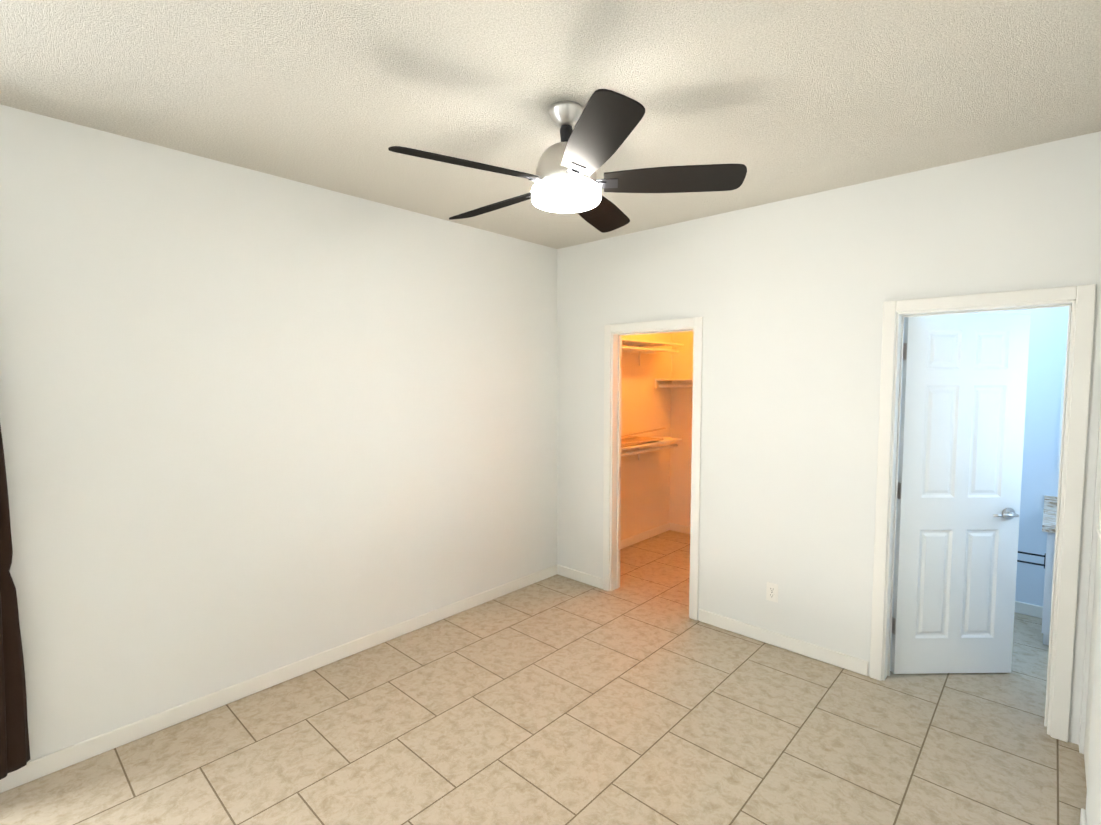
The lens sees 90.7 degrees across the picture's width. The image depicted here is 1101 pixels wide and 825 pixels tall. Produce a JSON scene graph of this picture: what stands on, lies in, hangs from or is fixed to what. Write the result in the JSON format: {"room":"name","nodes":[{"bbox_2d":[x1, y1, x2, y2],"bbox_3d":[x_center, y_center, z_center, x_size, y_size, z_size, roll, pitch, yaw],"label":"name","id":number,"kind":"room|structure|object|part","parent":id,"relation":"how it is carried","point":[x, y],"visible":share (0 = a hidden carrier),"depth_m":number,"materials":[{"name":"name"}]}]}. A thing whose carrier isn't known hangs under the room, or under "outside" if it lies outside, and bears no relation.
{"room":"empty bedroom","nodes":[
{"label":"empty bedroom","id":0,"kind":"room"},
{"bbox_2d":[0,104,555,761],"bbox_3d":[-1.159,0.093,3.359,0.120,2.740,7.390,3,5,43],"label":"wall","id":1,"kind":"structure","parent":0,"point":[254,424],"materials":[{"name":"paint"}]},
{"bbox_2d":[0,425,29,779],"bbox_3d":[-2.747,0.245,1.446,0.155,2.446,1.876,3,5,43],"label":"curtain","id":2,"kind":"object","parent":1,"relation":"attached to","point":[14,747],"visible":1,"depth_m":2.14,"materials":[{"name":"brown fabric"}]},
{"bbox_2d":[0,565,555,792],"bbox_3d":[-1.088,1.419,3.420,0.013,0.085,3.385,3,5,43],"label":"baseboard","id":3,"kind":"structure","parent":1,"relation":"attached to","point":[42,766],"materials":[{"name":"white paint"}]},
{"bbox_2d":[621,338,683,459],"bbox_3d":[0.730,-0.078,5.059,0.329,1.168,1.380,3,5,43],"label":"closet shelf","id":4,"kind":"object","parent":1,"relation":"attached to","point":[638,346],"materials":[{"name":"white paint"}]},
{"bbox_2d":[683,379,692,387],"bbox_3d":[1.841,-0.150,5.212,1.748,1.043,0.336,3,5,43],"label":"closet shelf","id":5,"kind":"object","parent":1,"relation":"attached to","point":[687,383],"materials":[{"name":"white paint"}]},
{"bbox_2d":[0,530,1086,824],"bbox_3d":[0.189,1.584,2.271,4.660,0.100,7.850,3,5,43],"label":"floor","id":6,"kind":"structure","parent":0,"point":[638,696],"depth_m":2.52,"materials":[{"name":"tile"}]},
{"bbox_2d":[603,317,702,619],"bbox_3d":[0.761,0.380,4.024,0.818,2.084,0.138,3,5,43],"label":"door frame","id":7,"kind":"structure","parent":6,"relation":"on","point":[614,334],"depth_m":4.18,"materials":[{"name":"white paint"}]},
{"bbox_2d":[1014,601,1042,617],"bbox_3d":[3.210,1.383,4.001,1.790,0.085,0.013,3,5,43],"label":"baseboard","id":8,"kind":"structure","parent":6,"relation":"on","point":[1020,607],"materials":[{"name":"white paint"}]},
{"bbox_2d":[1042,496,1057,645],"bbox_3d":[3.443,1.032,3.367,0.613,0.865,0.588,3,5,43],"label":"bathroom vanity","id":9,"kind":"object","parent":6,"relation":"on","point":[1049,516],"visible":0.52,"depth_m":3.36,"materials":[{"name":"white paint"}]},
{"bbox_2d":[0,0,1100,248],"bbox_3d":[0.189,-1.251,2.093,4.660,0.100,7.850,3,5,43],"label":"ceiling","id":10,"kind":"structure","parent":0,"point":[780,100],"depth_m":1.99,"materials":[{"name":"white paint"}]},
{"bbox_2d":[388,89,746,232],"bbox_3d":[0.024,-1.020,2.201,1.283,0.371,1.338,3,5,43],"label":"ceiling fan","id":11,"kind":"object","parent":10,"relation":"hanging from","point":[604,122],"visible":1,"depth_m":2.07,"materials":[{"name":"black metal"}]},
{"bbox_2d":[621,427,665,446],"bbox_3d":[0.723,0.221,5.071,0.358,0.124,0.865,3,5,43],"label":"shelf","id":12,"kind":"object","parent":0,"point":[630,439],"visible":0.65,"depth_m":5.12,"materials":[{"name":"beige wood"}]},
{"bbox_2d":[620,522,671,548],"bbox_3d":[0.718,1.298,5.367,0.013,0.085,1.690,3,5,43],"label":"baseboard","id":13,"kind":"structure","parent":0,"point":[629,541],"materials":[{"name":"white paint"}]},
{"bbox_2d":[672,523,689,533],"bbox_3d":[1.952,1.294,5.422,1.750,0.085,0.013,3,5,43],"label":"baseboard","id":14,"kind":"structure","parent":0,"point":[675,527],"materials":[{"name":"white paint"}]},
{"bbox_2d":[556,131,1100,741],"bbox_3d":[1.269,0.082,3.530,3.210,2.740,0.140,3,5,43],"label":"wall","id":15,"kind":"structure","parent":0,"point":[789,295],"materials":[{"name":"paint"}]},
{"bbox_2d":[556,564,602,588],"bbox_3d":[0.245,1.353,4.482,0.463,0.085,0.013,3,5,43],"label":"baseboard","id":16,"kind":"structure","parent":15,"relation":"attached to","point":[567,572],"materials":[{"name":"white paint"}]},
{"bbox_2d":[766,582,777,602],"bbox_3d":[1.389,1.127,3.409,0.070,0.115,0.008,3,5,43],"label":"electrical outlet","id":17,"kind":"object","parent":15,"relation":"attached to","point":[771,591],"visible":1,"depth_m":3.40,"materials":[{"name":"white plastic"}]},
{"bbox_2d":[699,609,867,675],"bbox_3d":[1.406,1.420,3.408,1.036,0.085,0.013,3,5,43],"label":"baseboard","id":18,"kind":"structure","parent":15,"relation":"attached to","point":[851,663],"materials":[{"name":"white paint"}]},
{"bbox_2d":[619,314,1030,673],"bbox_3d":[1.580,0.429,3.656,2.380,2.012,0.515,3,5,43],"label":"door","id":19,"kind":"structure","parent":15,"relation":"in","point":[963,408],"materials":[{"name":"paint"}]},
{"bbox_3d":[1.231,0.405,3.652,1.872,1.650,0.038,3,5,43],"label":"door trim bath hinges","id":20,"kind":"part","parent":19,"relation":"part of","materials":[{"name":"white wood"}]},
{"bbox_2d":[869,284,1095,741],"bbox_3d":[2.129,0.459,2.759,0.808,2.084,0.138,3,5,43],"label":"door frame","id":21,"kind":"structure","parent":15,"relation":"attached to","point":[1079,301],"depth_m":2.54,"materials":[{"name":"white paint"}]},
{"bbox_2d":[1017,551,1045,567],"bbox_3d":[3.164,0.965,3.602,0.169,0.090,0.040,3,5,43],"label":"towel rack","id":22,"kind":"object","parent":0,"point":[1044,556],"visible":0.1,"depth_m":3.58,"materials":[{"name":"grey metal"}]},
{"bbox_2d":[1057,365,1064,468],"bbox_3d":[3.625,0.043,3.519,0.480,0.780,0.029,3,5,43],"label":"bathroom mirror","id":23,"kind":"object","parent":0,"point":[1061,413],"visible":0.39,"depth_m":3.67,"materials":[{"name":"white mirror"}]},
{"bbox_2d":[1072,252,1100,824],"bbox_3d":[0.658,0.277,0.422,0.125,2.740,5.540,3,5,43],"label":"wall","id":24,"kind":"structure","parent":0,"point":[1091,514],"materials":[{"name":"paint"}]},
{"bbox_2d":[1080,808,1086,824],"bbox_3d":[0.391,1.614,0.312,0.013,0.085,4.655,3,5,43],"label":"baseboard","id":25,"kind":"structure","parent":24,"relation":"attached to","point":[1083,813],"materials":[{"name":"white paint"}]},
{"bbox_2d":[1084,490,1100,785],"bbox_3d":[2.187,0.436,2.147,0.054,2.182,0.562,3,5,43],"label":"door","id":26,"kind":"structure","parent":24,"relation":"in","point":[1092,656],"depth_m":2.27,"materials":[{"name":"paint"}]}
]}

